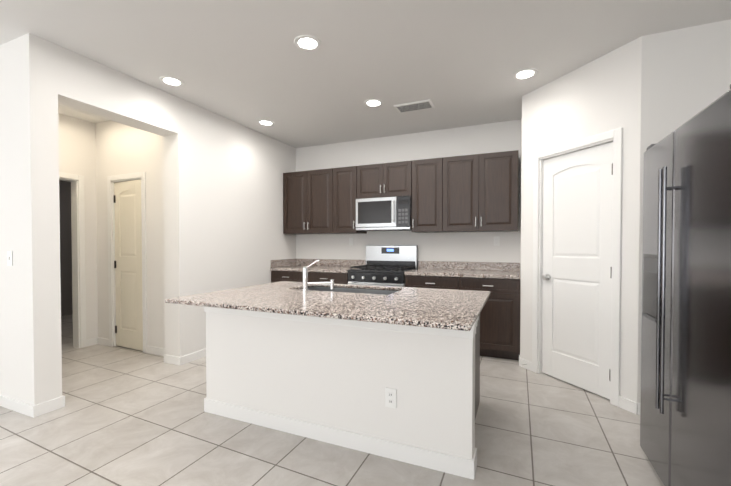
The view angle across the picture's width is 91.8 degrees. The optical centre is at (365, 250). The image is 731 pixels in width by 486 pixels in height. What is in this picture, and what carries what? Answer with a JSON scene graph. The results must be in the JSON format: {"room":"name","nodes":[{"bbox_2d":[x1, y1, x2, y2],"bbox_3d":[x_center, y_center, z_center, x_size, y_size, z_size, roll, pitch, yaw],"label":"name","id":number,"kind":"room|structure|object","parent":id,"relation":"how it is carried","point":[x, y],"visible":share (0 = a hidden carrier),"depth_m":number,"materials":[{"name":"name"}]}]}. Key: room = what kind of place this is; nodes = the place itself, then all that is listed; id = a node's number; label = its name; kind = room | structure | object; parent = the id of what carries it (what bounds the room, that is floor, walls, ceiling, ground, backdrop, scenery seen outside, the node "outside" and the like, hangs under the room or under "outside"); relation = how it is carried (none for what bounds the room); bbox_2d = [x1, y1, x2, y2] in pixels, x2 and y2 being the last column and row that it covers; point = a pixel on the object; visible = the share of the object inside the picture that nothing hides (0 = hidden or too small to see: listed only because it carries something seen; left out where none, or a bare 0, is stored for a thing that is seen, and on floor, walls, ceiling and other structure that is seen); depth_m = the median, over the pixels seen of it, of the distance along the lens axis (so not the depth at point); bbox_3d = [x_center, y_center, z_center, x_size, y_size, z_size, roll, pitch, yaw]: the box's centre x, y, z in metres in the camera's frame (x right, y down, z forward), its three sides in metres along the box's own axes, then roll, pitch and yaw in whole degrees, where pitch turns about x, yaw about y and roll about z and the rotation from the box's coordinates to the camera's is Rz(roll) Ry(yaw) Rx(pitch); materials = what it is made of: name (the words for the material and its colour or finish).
{"room":"kitchen","nodes":[
{"label":"kitchen","id":0,"kind":"room"},
{"bbox_2d":[0,33,61,404],"bbox_3d":[-4.969,-0.193,3.756,5.650,2.770,0.170,0,1,23],"label":"wall","id":1,"kind":"structure","parent":0,"point":[30,333],"depth_m":2.64,"materials":[{"name":"paint"}]},
{"bbox_2d":[7,251,12,265],"bbox_3d":[-2.691,0.059,2.677,0.070,0.114,0.012,0,1,23],"label":"light switch","id":2,"kind":"object","parent":1,"relation":"attached to","point":[9,258],"visible":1,"depth_m":2.67,"materials":[{"name":"white plastic"}]},
{"bbox_2d":[0,394,37,417],"bbox_3d":[-4.999,1.150,3.692,5.663,0.085,0.014,0,1,23],"label":"baseboard","id":3,"kind":"structure","parent":1,"relation":"attached to","point":[24,408],"depth_m":2.64,"materials":[{"name":"white wood"}]},
{"bbox_2d":[43,395,64,408],"bbox_3d":[-3.091,1.160,3.068,1.663,0.085,0.016,0,1,23],"label":"baseboard","id":4,"kind":"structure","parent":1,"relation":"attached to","point":[59,402],"depth_m":2.70,"materials":[{"name":"white wood"}]},
{"bbox_2d":[59,180,72,315],"bbox_3d":[-5.575,-0.227,5.821,0.100,2.770,3.140,0,1,23],"label":"wall","id":5,"kind":"structure","parent":0,"point":[65,244],"depth_m":6.28,"materials":[{"name":"grey paint"}]},
{"bbox_2d":[58,113,97,339],"bbox_3d":[-3.680,-0.196,3.930,0.120,2.770,1.170,0,1,23],"label":"wall","id":6,"kind":"structure","parent":0,"point":[76,136],"depth_m":4.36,"materials":[{"name":"paint"}]},
{"bbox_2d":[59,172,85,347],"bbox_3d":[-3.634,0.142,4.019,0.136,2.092,0.744,0,1,23],"label":"door frame","id":7,"kind":"structure","parent":6,"relation":"attached to","point":[78,254],"depth_m":4.29,"materials":[{"name":"white wood"}]},
{"bbox_2d":[94,120,164,347],"bbox_3d":[-2.766,-0.201,4.260,1.535,2.770,0.120,0,1,23],"label":"wall","id":8,"kind":"structure","parent":0,"point":[95,155],"depth_m":4.15,"materials":[{"name":"paint"}]},
{"bbox_2d":[107,172,146,352],"bbox_3d":[-2.822,0.138,4.281,0.684,2.092,0.136,0,1,23],"label":"door frame","id":9,"kind":"structure","parent":8,"relation":"attached to","point":[140,175],"depth_m":4.32,"materials":[{"name":"white wood"}]},
{"bbox_2d":[114,179,142,350],"bbox_3d":[-2.833,0.172,4.255,0.531,2.000,0.063,0,1,23],"label":"closet door","id":10,"kind":"structure","parent":8,"relation":"in","point":[128,265],"depth_m":4.24,"materials":[{"name":"beige wood"}]},
{"bbox_2d":[147,345,177,359],"bbox_3d":[-2.310,1.145,4.011,0.483,0.085,0.013,0,1,23],"label":"baseboard","id":11,"kind":"structure","parent":8,"relation":"attached to","point":[150,349],"depth_m":4.02,"materials":[{"name":"white wood"}]},
{"bbox_2d":[57,45,295,356],"bbox_3d":[-1.827,-0.201,4.202,0.235,2.770,3.140,0,1,23],"label":"wall","id":12,"kind":"structure","parent":0,"point":[222,203],"depth_m":3.90,"materials":[{"name":"paint"}]},
{"bbox_2d":[178,349,205,364],"bbox_3d":[-1.633,1.140,4.362,0.013,0.085,1.493,0,1,23],"label":"baseboard","id":13,"kind":"structure","parent":12,"relation":"attached to","point":[185,359],"depth_m":3.80,"materials":[{"name":"white wood"}]},
{"bbox_2d":[0,314,663,485],"bbox_3d":[-3.043,1.277,2.186,10.850,0.120,11.050,0,1,23],"label":"floor","id":14,"kind":"structure","parent":0,"point":[124,416],"depth_m":2.26,"materials":[{"name":"tile"}]},
{"bbox_2d":[271,271,302,282],"bbox_3d":[-0.940,0.725,5.201,0.609,0.888,0.628,0,1,23],"label":"base cabinet","id":15,"kind":"object","parent":14,"relation":"on","point":[276,276],"depth_m":4.93,"materials":[{"name":"brown wood"}]},
{"bbox_2d":[308,272,347,283],"bbox_3d":[-0.440,0.728,4.985,0.725,0.888,0.628,0,1,23],"label":"base cabinet","id":16,"kind":"object","parent":14,"relation":"on","point":[339,278],"depth_m":4.66,"materials":[{"name":"brown wood"}]},
{"bbox_2d":[204,286,479,479],"bbox_3d":[-0.125,0.780,2.710,1.961,0.858,1.020,0,1,23],"label":"kitchen island","id":17,"kind":"object","parent":14,"relation":"on","point":[326,380],"visible":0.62,"depth_m":2.19,"materials":[{"name":"paint"}]},
{"bbox_2d":[165,281,490,330],"bbox_3d":[-0.183,0.338,2.603,1.998,0.025,1.310,0,1,23],"label":"island countertop","id":18,"kind":"structure","parent":17,"relation":"on","point":[453,309],"depth_m":2.26,"materials":[{"name":"stone"}]},
{"bbox_2d":[301,260,333,290],"bbox_3d":[-0.379,0.195,2.833,0.261,0.251,0.066,0,1,-9],"label":"faucet","id":19,"kind":"object","parent":18,"relation":"on","point":[306,283],"visible":1,"depth_m":2.81,"materials":[{"name":"silver metal"}]},
{"bbox_2d":[299,286,396,294],"bbox_3d":[-0.159,0.455,2.986,0.894,0.218,0.424,0,1,23],"label":"sink","id":20,"kind":"object","parent":18,"relation":"in","point":[369,291],"visible":0.02,"depth_m":3.19,"materials":[{"name":"silver metal"}]},
{"bbox_2d":[385,387,396,408],"bbox_3d":[0.148,0.864,2.077,0.070,0.114,0.007,0,1,23],"label":"outlet","id":21,"kind":"object","parent":17,"relation":"attached to","point":[390,397],"visible":1,"depth_m":2.07,"materials":[{"name":"white plastic"}]},
{"bbox_2d":[348,245,417,286],"bbox_3d":[0.228,0.555,4.650,0.753,1.245,0.703,0,1,23],"label":"range","id":22,"kind":"object","parent":14,"relation":"on","point":[388,265],"visible":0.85,"depth_m":4.75,"materials":[{"name":"silver metal"}]},
{"bbox_2d":[405,275,462,289],"bbox_3d":[0.910,0.737,4.402,0.687,0.888,0.628,0,1,23],"label":"base cabinet","id":23,"kind":"object","parent":14,"relation":"on","point":[437,282],"depth_m":4.10,"materials":[{"name":"brown wood"}]},
{"bbox_2d":[463,277,519,359],"bbox_3d":[1.437,0.741,4.175,0.704,0.888,0.628,0,1,23],"label":"base cabinet","id":24,"kind":"object","parent":14,"relation":"on","point":[500,324],"depth_m":3.84,"materials":[{"name":"brown wood"}]},
{"bbox_2d":[270,259,520,278],"bbox_3d":[0.267,0.215,4.663,3.246,0.145,0.643,0,1,23],"label":"countertop","id":25,"kind":"structure","parent":24,"relation":"on","point":[504,270],"depth_m":4.59,"materials":[{"name":"stone"}]},
{"bbox_2d":[640,84,730,485],"bbox_3d":[1.792,0.317,1.499,0.860,1.822,1.010,0,1,23],"label":"refrigerator","id":26,"kind":"object","parent":14,"relation":"on","point":[685,423],"visible":1,"depth_m":1.52,"materials":[{"name":"grey metal"}]},
{"bbox_2d":[0,0,730,147],"bbox_3d":[-3.043,-1.612,2.139,10.850,0.120,11.050,0,1,23],"label":"ceiling","id":27,"kind":"structure","parent":0,"point":[250,64],"depth_m":2.74,"materials":[{"name":"paint"}]},
{"bbox_2d":[159,76,183,85],"bbox_3d":[-1.793,-1.567,3.284,0.204,0.007,0.204,0,1,23],"label":"recessed light","id":28,"kind":"object","parent":27,"relation":"in","point":[171,80],"visible":1,"depth_m":3.28,"materials":[{"name":"white"}]},
{"bbox_2d":[258,120,273,125],"bbox_3d":[-1.235,-1.585,4.400,0.204,0.007,0.204,0,1,23],"label":"recessed light","id":29,"kind":"object","parent":27,"relation":"in","point":[266,122],"visible":1,"depth_m":4.38,"materials":[{"name":"white"}]},
{"bbox_2d":[294,35,320,50],"bbox_3d":[-0.434,-1.557,2.663,0.204,0.007,0.204,0,1,23],"label":"recessed light","id":30,"kind":"object","parent":27,"relation":"in","point":[307,42],"visible":1,"depth_m":2.65,"materials":[{"name":"white"}]},
{"bbox_2d":[364,99,382,106],"bbox_3d":[0.086,-1.575,3.788,0.204,0.007,0.204,0,1,23],"label":"recessed light","id":31,"kind":"object","parent":27,"relation":"in","point":[373,102],"visible":1,"depth_m":3.77,"materials":[{"name":"white"}]},
{"bbox_2d":[394,99,434,112],"bbox_3d":[0.533,-1.572,3.875,0.400,0.016,0.220,0,1,23],"label":"ceiling vent","id":32,"kind":"object","parent":27,"relation":"in","point":[415,106],"visible":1,"depth_m":3.85,"materials":[{"name":"white metal"}]},
{"bbox_2d":[513,68,537,79],"bbox_3d":[1.416,-1.565,3.146,0.204,0.007,0.204,0,1,23],"label":"recessed light","id":33,"kind":"object","parent":27,"relation":"in","point":[526,73],"visible":1,"depth_m":3.13,"materials":[{"name":"white"}]},
{"bbox_2d":[296,119,521,264],"bbox_3d":[-0.765,-0.222,5.519,9.170,2.770,0.120,0,1,23],"label":"wall","id":34,"kind":"structure","parent":0,"point":[473,140],"depth_m":4.78,"materials":[{"name":"paint"}]},
{"bbox_2d":[283,168,338,233],"bbox_3d":[-0.743,-0.700,5.245,0.900,0.904,0.347,0,1,23],"label":"upper cabinet","id":35,"kind":"object","parent":34,"relation":"attached to","point":[311,197],"depth_m":5.07,"materials":[{"name":"brown wood"}]},
{"bbox_2d":[339,166,366,233],"bbox_3d":[-0.247,-0.696,5.031,0.426,0.904,0.347,0,1,23],"label":"upper cabinet","id":36,"kind":"object","parent":34,"relation":"attached to","point":[348,176],"depth_m":4.84,"materials":[{"name":"brown wood"}]},
{"bbox_2d":[359,161,410,198],"bbox_3d":[0.300,-0.921,4.791,0.762,0.447,0.347,0,1,23],"label":"upper cabinet","id":37,"kind":"object","parent":34,"relation":"attached to","point":[393,179],"depth_m":4.62,"materials":[{"name":"brown wood"}]},
{"bbox_2d":[356,196,411,230],"bbox_3d":[0.281,-0.482,4.755,0.755,0.420,0.442,0,1,23],"label":"microwave","id":38,"kind":"object","parent":37,"relation":"attached to","point":[385,214],"visible":1,"depth_m":4.58,"materials":[{"name":"grey metal"}]},
{"bbox_2d":[411,157,446,232],"bbox_3d":[0.858,-0.689,4.554,0.452,0.904,0.347,0,1,23],"label":"upper cabinet","id":39,"kind":"object","parent":34,"relation":"attached to","point":[428,176],"depth_m":4.40,"materials":[{"name":"brown wood"}]},
{"bbox_2d":[447,150,518,231],"bbox_3d":[1.371,-0.685,4.332,0.910,0.904,0.347,0,1,23],"label":"upper cabinet","id":40,"kind":"object","parent":34,"relation":"attached to","point":[472,193],"depth_m":4.14,"materials":[{"name":"brown wood"}]},
{"bbox_2d":[494,236,499,245],"bbox_3d":[1.634,-0.119,4.415,0.070,0.114,0.007,0,1,23],"label":"electrical outlet","id":41,"kind":"object","parent":34,"relation":"attached to","point":[496,240],"visible":1,"depth_m":4.41,"materials":[{"name":"white plastic"}]},
{"bbox_2d":[520,19,730,402],"bbox_3d":[2.297,-0.186,3.304,1.550,2.770,1.520,0,1,23],"label":"wall","id":42,"kind":"structure","parent":0,"point":[644,92],"depth_m":2.66,"materials":[{"name":"paint"}]},
{"bbox_2d":[532,127,622,406],"bbox_3d":[1.834,0.129,3.118,0.638,2.147,0.644,0,1,23],"label":"door frame","id":43,"kind":"structure","parent":42,"relation":"attached to","point":[617,134],"depth_m":2.84,"materials":[{"name":"white wood"}]},
{"bbox_2d":[542,142,612,398],"bbox_3d":[1.851,0.161,3.128,0.516,2.057,0.515,0,1,23],"label":"pantry door","id":44,"kind":"structure","parent":42,"relation":"in","point":[577,266],"depth_m":3.09,"materials":[{"name":"white wood"}]}
]}

